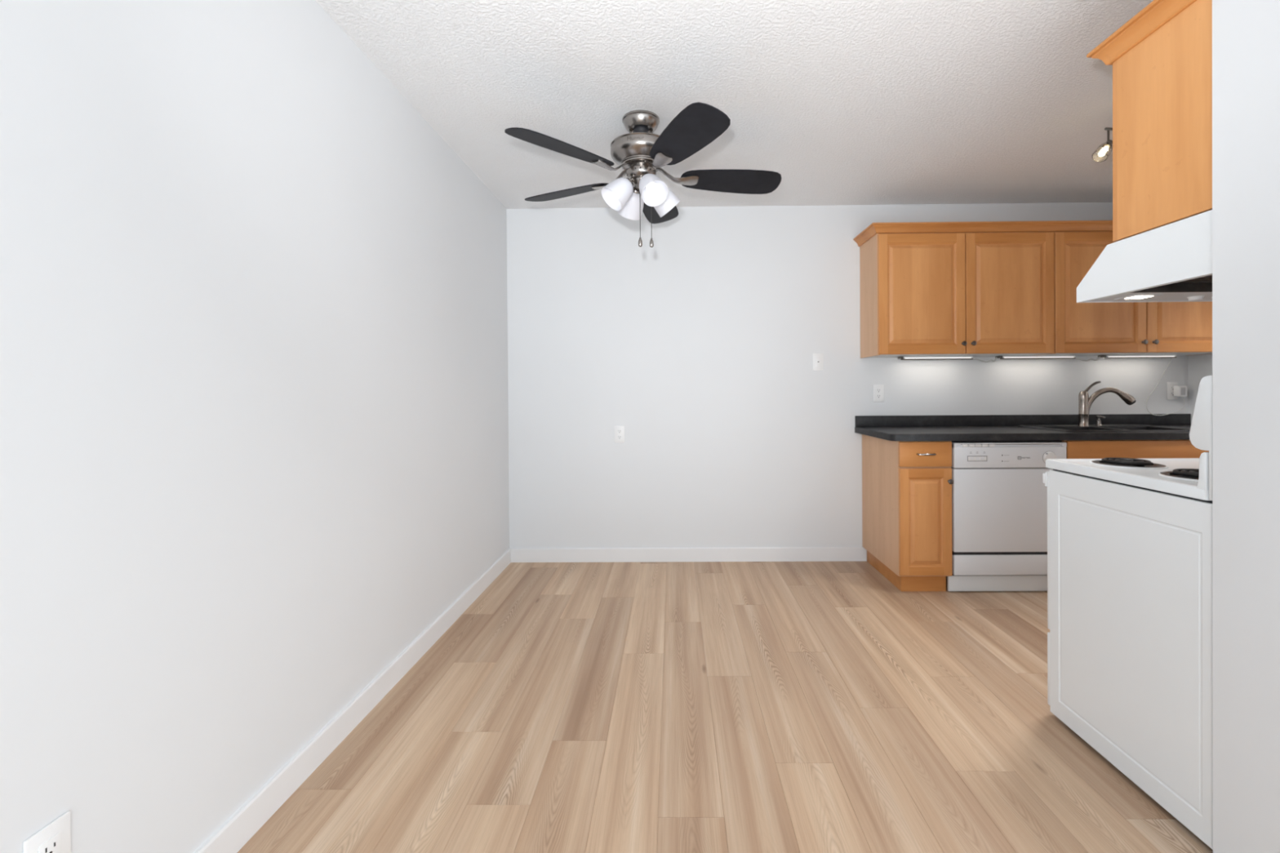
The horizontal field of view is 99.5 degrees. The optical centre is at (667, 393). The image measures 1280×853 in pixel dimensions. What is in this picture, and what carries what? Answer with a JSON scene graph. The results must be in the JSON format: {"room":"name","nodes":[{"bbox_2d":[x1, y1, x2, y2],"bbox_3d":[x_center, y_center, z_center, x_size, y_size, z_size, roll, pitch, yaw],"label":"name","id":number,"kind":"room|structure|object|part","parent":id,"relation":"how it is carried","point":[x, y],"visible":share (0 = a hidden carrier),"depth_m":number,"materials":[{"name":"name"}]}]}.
{"room":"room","nodes":[
{"label":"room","id":0,"kind":"room"},
{"bbox_2d":[0,0,509,852],"bbox_3d":[-1.179,-0.035,0.608,0.120,2.404,6.392,0,0,1],"label":"wall","id":1,"kind":"structure","parent":0,"point":[254,397],"depth_m":1.32,"materials":[{"name":"paint"}]},
{"bbox_2d":[22,810,71,852],"bbox_3d":[-1.106,0.829,0.966,0.008,0.116,0.071,0,0,1],"label":"wall outlet","id":2,"kind":"object","parent":1,"relation":"attached to","point":[55,837],"visible":1,"depth_m":0.97,"materials":[{"name":"white plastic"}]},
{"bbox_2d":[38,831,61,852],"bbox_3d":[-1.103,0.829,0.966,0.003,0.067,0.034,0,0,1],"label":"receptacle","id":3,"kind":"object","parent":2,"relation":"attached to","point":[51,842],"depth_m":0.97,"materials":[{"name":"white plastic"}]},
{"bbox_2d":[193,548,511,852],"bbox_3d":[-1.106,1.121,0.554,0.013,0.093,6.272,0,0,1],"label":"baseboard","id":4,"kind":"structure","parent":1,"relation":"attached to","point":[237,830],"depth_m":1.74,"materials":[{"name":"white paint"}]},
{"bbox_2d":[236,561,1213,852],"bbox_3d":[1.182,1.202,0.591,4.825,0.100,6.392,0,0,1],"label":"floor","id":5,"kind":"structure","parent":0,"point":[641,707],"depth_m":1.84,"materials":[{"name":"brown wood"}]},
{"bbox_2d":[862,434,953,591],"bbox_3d":[1.463,0.700,3.339,0.300,0.866,0.640,0,0,1],"label":"base cabinet","id":6,"kind":"object","parent":5,"relation":"on","point":[907,485],"visible":1,"depth_m":3.06,"materials":[{"name":"brown wood"}]},
{"bbox_3d":[1.455,0.343,3.059,0.294,0.140,0.019,0,0,1],"label":"drawer","id":7,"kind":"part","parent":6,"relation":"part of","materials":[{"name":"brown wood"}]},
{"bbox_3d":[1.459,0.726,3.061,0.292,0.606,0.019,0,0,1],"label":"door","id":8,"kind":"part","parent":6,"relation":"part of","materials":[{"name":"brown wood"}]},
{"bbox_3d":[1.454,0.342,3.034,0.108,0.013,0.034,0,0,1],"label":"handle","id":9,"kind":"part","parent":6,"relation":"part of","materials":[{"name":"silver metal"}]},
{"bbox_3d":[1.585,0.494,3.035,0.029,0.029,0.028,0,0,1],"label":"knob","id":10,"kind":"part","parent":6,"relation":"part of","materials":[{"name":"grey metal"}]},
{"bbox_2d":[946,440,1066,591],"bbox_3d":[1.923,0.696,3.326,0.645,0.856,0.601,0,0,1],"label":"dishwasher","id":11,"kind":"object","parent":5,"relation":"on","point":[999,493],"visible":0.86,"depth_m":3.05,"materials":[{"name":"white plastic"}]},
{"bbox_3d":[1.923,1.081,3.088,0.645,0.090,0.015,0,0,1],"label":"kick plate","id":12,"kind":"part","parent":11,"relation":"part of","materials":[{"name":"white metal"}]},
{"bbox_3d":[1.931,0.967,3.063,0.627,0.114,0.030,0,0,1],"label":"access panel","id":13,"kind":"part","parent":11,"relation":"part of","materials":[{"name":"white metal"}]},
{"bbox_3d":[1.929,0.659,3.061,0.627,0.470,0.030,0,0,1],"label":"door","id":14,"kind":"part","parent":11,"relation":"part of","materials":[{"name":"white metal"}]},
{"bbox_3d":[1.927,0.348,3.058,0.627,0.141,0.034,0,0,1],"label":"control panel","id":15,"kind":"part","parent":11,"relation":"part of","materials":[{"name":"white plastic"}]},
{"bbox_2d":[1042,375,1213,849],"bbox_3d":[1.725,0.547,1.636,0.764,1.190,0.613,0,0,1],"label":"range","id":16,"kind":"object","parent":5,"relation":"on","point":[1130,540],"visible":0.57,"depth_m":1.55,"materials":[{"name":"white metal"}]},
{"bbox_3d":[1.730,0.976,1.917,0.756,0.258,0.017,0,0,1],"label":"storage drawer","id":17,"kind":"part","parent":16,"relation":"part of","materials":[{"name":"white metal"}]},
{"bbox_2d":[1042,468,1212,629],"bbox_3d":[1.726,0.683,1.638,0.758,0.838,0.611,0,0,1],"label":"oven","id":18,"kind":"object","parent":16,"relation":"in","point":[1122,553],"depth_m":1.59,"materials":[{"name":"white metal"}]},
{"bbox_2d":[1045,452,1208,500],"bbox_3d":[1.722,0.202,1.633,0.764,0.120,0.588,0,0,1],"label":"cooktop","id":19,"kind":"object","parent":16,"relation":"in","point":[1175,478],"depth_m":1.63,"materials":[{"name":"white metal"}]},
{"bbox_3d":[1.531,0.241,1.801,0.188,0.017,0.188,0,0,1],"label":"burner","id":20,"kind":"part","parent":16,"relation":"part of","materials":[{"name":"black metal"}]},
{"bbox_3d":[1.525,0.243,1.536,0.188,0.017,0.188,0,0,1],"label":"burner","id":21,"kind":"part","parent":16,"relation":"part of","materials":[{"name":"black metal"}]},
{"bbox_2d":[1059,439,1208,458],"bbox_3d":[2.874,0.691,3.327,1.246,0.866,0.636,0,0,1],"label":"base cabinet","id":22,"kind":"object","parent":5,"relation":"on","point":[1181,448],"visible":0.04,"depth_m":3.04,"materials":[{"name":"brown wood"}]},
{"bbox_2d":[854,413,1191,441],"bbox_3d":[2.377,0.202,3.336,2.234,0.113,0.622,0,0,1],"label":"countertop","id":23,"kind":"structure","parent":22,"relation":"on","point":[975,427],"depth_m":3.57,"materials":[{"name":"black stone"}]},
{"bbox_2d":[1017,424,1190,432],"bbox_3d":[2.692,0.294,3.321,0.810,0.176,0.500,0,0,1],"label":"sink","id":24,"kind":"object","parent":23,"relation":"in","point":[1062,428],"visible":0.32,"depth_m":3.43,"materials":[{"name":"black"}]},
{"bbox_2d":[1094,415,1106,426],"bbox_3d":[2.795,0.176,3.493,0.038,0.069,0.070,0,0,1],"label":"soap dispenser","id":25,"kind":"object","parent":24,"relation":"on","point":[1098,421],"visible":1,"depth_m":3.50,"materials":[{"name":"silver metal"}]},
{"bbox_3d":[2.795,0.151,3.491,0.029,0.019,0.066,0,0,1],"label":"pump spout","id":26,"kind":"part","parent":25,"relation":"part of","materials":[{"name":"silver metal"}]},
{"bbox_2d":[1077,381,1135,426],"bbox_3d":[2.805,0.065,3.460,0.307,0.290,0.060,0,0,17],"label":"faucet","id":27,"kind":"object","parent":23,"relation":"on","point":[1085,402],"visible":1,"depth_m":3.47,"materials":[{"name":"silver metal"}]},
{"bbox_3d":[2.732,-0.038,3.487,0.099,0.083,0.020,0,0,13],"label":"lever","id":28,"kind":"part","parent":27,"relation":"part of","materials":[{"name":"grey metal"}]},
{"bbox_3d":[2.783,0.061,3.467,0.219,0.201,0.035,0,0,16],"label":"spout","id":29,"kind":"part","parent":27,"relation":"part of","materials":[{"name":"silver metal"}]},
{"bbox_2d":[315,0,1153,208],"bbox_3d":[1.165,-1.303,0.576,4.825,0.100,6.392,0,0,1],"label":"ceiling","id":30,"kind":"structure","parent":0,"point":[851,102],"depth_m":2.21,"materials":[{"name":"white paint"}]},
{"bbox_2d":[504,102,781,247],"bbox_3d":[-0.094,-0.958,2.504,1.256,0.594,1.256,0,0,1],"label":"ceiling fan","id":31,"kind":"object","parent":30,"relation":"hanging from","point":[641,153],"visible":1,"depth_m":2.40,"materials":[{"name":"black wood"}]},
{"bbox_3d":[-0.420,-0.989,2.184,0.480,0.047,0.174,-1,0,-44],"label":"blade","id":32,"kind":"part","parent":31,"relation":"part of","materials":[{"name":"black wood"}]},
{"bbox_3d":[-0.492,-0.992,2.674,0.480,0.047,0.174,0,0,27],"label":"blade","id":33,"kind":"part","parent":31,"relation":"part of","materials":[{"name":"black wood"}]},
{"bbox_3d":[-0.228,-0.896,2.421,0.144,0.146,0.130,0,0,1],"label":"lamp shade","id":34,"kind":"part","parent":31,"relation":"part of","materials":[{"name":"white glass"}]},
{"bbox_3d":[-0.178,-0.898,2.587,0.130,0.146,0.144,0,0,1],"label":"lamp shade","id":35,"kind":"part","parent":31,"relation":"part of","materials":[{"name":"white glass"}]},
{"bbox_3d":[-0.125,-0.842,2.439,0.003,0.279,0.003,0,0,1],"label":"pull chain","id":36,"kind":"part","parent":31,"relation":"part of","materials":[{"name":"silver metal"}]},
{"bbox_3d":[-0.071,-0.912,2.386,0.056,0.077,0.072,0,0,1],"label":"light bulb","id":37,"kind":"part","parent":31,"relation":"part of","materials":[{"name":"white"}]},
{"bbox_3d":[-0.062,-0.897,2.372,0.130,0.146,0.144,0,0,1],"label":"lamp shade","id":38,"kind":"part","parent":31,"relation":"part of","materials":[{"name":"white glass"}]},
{"bbox_3d":[-0.050,-0.996,2.893,0.174,0.047,0.480,0,0,9],"label":"blade","id":39,"kind":"part","parent":31,"relation":"part of","materials":[{"name":"black wood"}]},
{"bbox_3d":[-0.013,-0.898,2.537,0.144,0.146,0.130,0,0,1],"label":"lamp shade","id":40,"kind":"part","parent":31,"relation":"part of","materials":[{"name":"white glass"}]},
{"bbox_3d":[0.067,-0.992,2.103,0.174,0.047,0.480,-1,0,-26],"label":"blade","id":41,"kind":"part","parent":31,"relation":"part of","materials":[{"name":"black wood"}]},
{"bbox_3d":[0.295,-0.996,2.541,0.480,0.047,0.174,0,0,-8],"label":"blade","id":42,"kind":"part","parent":31,"relation":"part of","materials":[{"name":"black wood"}]},
{"bbox_2d":[1092,127,1112,162],"bbox_3d":[2.361,-1.165,2.469,0.838,0.213,0.120,0,0,1],"label":"track light","id":43,"kind":"object","parent":30,"relation":"attached to","point":[1102,153],"visible":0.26,"depth_m":2.46,"materials":[{"name":"white glass"}]},
{"bbox_3d":[1.986,-1.103,2.467,0.041,0.046,0.028,0,0,1],"label":"bulb","id":44,"kind":"part","parent":43,"relation":"part of","materials":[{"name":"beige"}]},
{"bbox_3d":[1.984,-1.102,2.466,0.082,0.085,0.064,0,0,1],"label":"lamp shade","id":45,"kind":"part","parent":43,"relation":"part of","materials":[{"name":"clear glass"}]},
{"bbox_3d":[2.374,-1.220,2.468,0.815,0.066,0.045,0,0,-3],"label":"rail","id":46,"kind":"part","parent":43,"relation":"part of","materials":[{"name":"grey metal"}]},
{"bbox_2d":[506,202,1188,548],"bbox_3d":[1.206,-0.069,3.720,4.585,2.404,0.120,0,0,1],"label":"wall","id":47,"kind":"structure","parent":0,"point":[701,342],"depth_m":3.67,"materials":[{"name":"paint"}]},
{"bbox_2d":[613,425,624,442],"bbox_3d":[-0.328,0.277,3.674,0.071,0.116,0.007,0,0,1],"label":"wall outlet","id":48,"kind":"object","parent":47,"relation":"attached to","point":[619,430],"visible":1,"depth_m":3.67,"materials":[{"name":"white plastic"}]},
{"bbox_2d":[511,546,866,562],"bbox_3d":[0.139,1.094,3.671,2.410,0.093,0.013,0,0,1],"label":"baseboard","id":49,"kind":"structure","parent":47,"relation":"attached to","point":[759,553],"depth_m":3.67,"materials":[{"name":"white paint"}]},
{"bbox_2d":[813,353,823,370],"bbox_3d":[1.016,-0.213,3.656,0.071,0.116,0.009,0,0,1],"label":"jack plate","id":50,"kind":"object","parent":47,"relation":"attached to","point":[818,358],"visible":1,"depth_m":3.65,"materials":[{"name":"white plastic"}]},
{"bbox_2d":[873,384,884,401],"bbox_3d":[1.424,-0.001,3.654,0.071,0.116,0.007,0,0,1],"label":"wall outlet","id":51,"kind":"object","parent":47,"relation":"attached to","point":[878,389],"visible":1,"depth_m":3.65,"materials":[{"name":"white plastic"}]},
{"bbox_2d":[859,231,1054,358],"bbox_3d":[1.835,-0.617,3.470,1.076,0.751,0.356,0,0,1],"label":"upper cabinet","id":52,"kind":"object","parent":47,"relation":"attached to","point":[976,295],"visible":0.99,"depth_m":3.32,"materials":[{"name":"brown wood"}]},
{"bbox_3d":[1.563,-0.613,3.332,0.530,0.742,0.019,0,0,1],"label":"door","id":53,"kind":"part","parent":52,"relation":"part of","materials":[{"name":"brown wood"}]},
{"bbox_2d":[897,355,973,359],"bbox_3d":[1.743,-0.230,3.535,0.464,0.023,0.067,0,0,1],"label":"strip light","id":54,"kind":"object","parent":52,"relation":"attached to","point":[927,357],"visible":1,"depth_m":3.50,"materials":[{"name":"white plastic"}]},
{"bbox_3d":[1.838,-0.251,3.496,1.044,0.016,0.308,0,0,1],"label":"panel","id":55,"kind":"part","parent":52,"relation":"part of","materials":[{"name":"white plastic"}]},
{"bbox_2d":[853,220,1112,246],"bbox_3d":[2.368,-1.023,3.464,2.235,0.055,0.352,0,0,1],"label":"crown molding","id":56,"kind":"structure","parent":52,"relation":"on","point":[873,228],"depth_m":3.31,"materials":[{"name":"brown wood"}]},
{"bbox_3d":[2.101,-0.616,3.326,0.537,0.742,0.019,0,0,1],"label":"door","id":57,"kind":"part","parent":52,"relation":"part of","materials":[{"name":"brown wood"}]},
{"bbox_2d":[854,413,1191,426],"bbox_3d":[2.381,0.181,3.637,2.232,0.074,0.019,0,0,1],"label":"backsplash","id":58,"kind":"structure","parent":47,"relation":"attached to","point":[1111,419],"depth_m":3.63,"materials":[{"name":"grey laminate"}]},
{"bbox_2d":[1035,231,1212,356],"bbox_3d":[2.932,-0.624,3.458,1.114,0.751,0.356,0,0,1],"label":"upper cabinet","id":59,"kind":"object","parent":47,"relation":"attached to","point":[1113,328],"visible":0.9,"depth_m":3.31,"materials":[{"name":"brown wood"}]},
{"bbox_2d":[973,355,1100,362],"bbox_3d":[2.397,-0.226,3.528,0.845,0.041,0.067,0,0,1],"label":"strip light","id":60,"kind":"object","parent":59,"relation":"attached to","point":[1039,357],"depth_m":3.50,"materials":[{"name":"white plastic"}]},
{"bbox_3d":[2.063,-0.220,3.534,0.177,0.035,0.016,0,0,2],"label":"link cord","id":61,"kind":"part","parent":60,"relation":"part of","materials":[{"name":"white plastic"}]},
{"bbox_3d":[2.726,-0.226,3.526,0.187,0.033,0.017,0,0,2],"label":"link cord","id":62,"kind":"part","parent":60,"relation":"part of","materials":[{"name":"white plastic"}]},
{"bbox_3d":[2.652,-0.620,3.320,0.554,0.742,0.019,0,0,1],"label":"door","id":63,"kind":"part","parent":59,"relation":"part of","materials":[{"name":"brown wood"}]},
{"bbox_3d":[2.935,-0.258,3.485,1.082,0.016,0.308,0,0,1],"label":"panel","id":64,"kind":"part","parent":59,"relation":"part of","materials":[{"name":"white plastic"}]},
{"bbox_2d":[1097,354,1186,415],"bbox_3d":[3.132,-0.051,3.559,0.626,0.401,0.144,0,0,1],"label":"strip light","id":65,"kind":"object","parent":59,"relation":"attached to","point":[1147,356],"depth_m":3.49,"materials":[{"name":"white plastic"}]},
{"bbox_3d":[3.323,-0.046,3.578,0.246,0.388,0.103,0,0,1],"label":"power cord","id":66,"kind":"part","parent":65,"relation":"part of","materials":[{"name":"white plastic"}]},
{"bbox_3d":[3.415,-0.014,3.584,0.030,0.050,0.002,0,0,1],"label":"rating plate","id":67,"kind":"part","parent":65,"relation":"part of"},
{"bbox_3d":[2.906,-0.314,3.296,0.029,0.029,0.028,0,0,1],"label":"knob","id":68,"kind":"part","parent":59,"relation":"part of","materials":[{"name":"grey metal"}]},
{"bbox_3d":[2.971,-0.314,3.295,0.029,0.029,0.028,0,0,1],"label":"knob","id":69,"kind":"part","parent":59,"relation":"part of","materials":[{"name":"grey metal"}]},
{"bbox_3d":[3.209,-0.624,3.314,0.550,0.742,0.019,0,0,1],"label":"door","id":70,"kind":"part","parent":59,"relation":"part of","materials":[{"name":"brown wood"}]},
{"bbox_2d":[1166,382,1177,399],"bbox_3d":[3.389,-0.017,3.634,0.071,0.116,0.007,0,0,1],"label":"wall outlet","id":71,"kind":"object","parent":47,"relation":"attached to","point":[1170,385],"visible":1,"depth_m":3.63,"materials":[{"name":"white plastic"}]},
{"bbox_2d":[1188,354,1212,425],"bbox_3d":[3.546,-0.078,2.528,0.120,2.404,2.454,0,0,1],"label":"wall","id":72,"kind":"structure","parent":0,"point":[1200,366],"depth_m":3.58,"materials":[{"name":"paint"}]},
{"bbox_2d":[1212,0,1279,852],"bbox_3d":[2.462,-0.063,1.207,2.261,2.404,0.210,0,0,1],"label":"wall","id":73,"kind":"structure","parent":0,"point":[1246,33],"depth_m":1.25,"materials":[{"name":"paint"}]},
{"bbox_2d":[1086,0,1212,241],"bbox_3d":[1.714,-0.753,1.492,0.846,0.590,0.349,0,0,1],"label":"upper cabinet","id":74,"kind":"object","parent":73,"relation":"attached to","point":[1161,59],"visible":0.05,"depth_m":1.46,"materials":[{"name":"brown wood"}]},
{"bbox_3d":[1.525,-0.726,1.616,0.378,0.536,0.019,0,0,1],"label":"door","id":75,"kind":"part","parent":74,"relation":"part of","materials":[{"name":"brown wood"}]},
{"bbox_3d":[1.713,-1.020,1.491,0.846,0.055,0.349,0,0,1],"label":"crown","id":76,"kind":"part","parent":74,"relation":"part of","materials":[{"name":"brown wood"}]},
{"bbox_2d":[1076,209,1212,302],"bbox_3d":[1.718,-0.372,1.545,0.760,0.164,0.450,0,0,1],"label":"range hood","id":77,"kind":"object","parent":74,"relation":"attached to","point":[1172,262],"visible":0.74,"depth_m":1.53,"materials":[{"name":"white metal"}]},
{"bbox_3d":[1.453,-0.298,1.672,0.079,0.002,0.081,0,0,1],"label":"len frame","id":78,"kind":"part","parent":77,"relation":"part of","materials":[{"name":"grey metal"}]},
{"bbox_3d":[1.641,-0.295,1.681,0.040,0.010,0.040,0,0,1],"label":"switch knob","id":79,"kind":"part","parent":77,"relation":"part of","materials":[{"name":"white plastic"}]}
]}

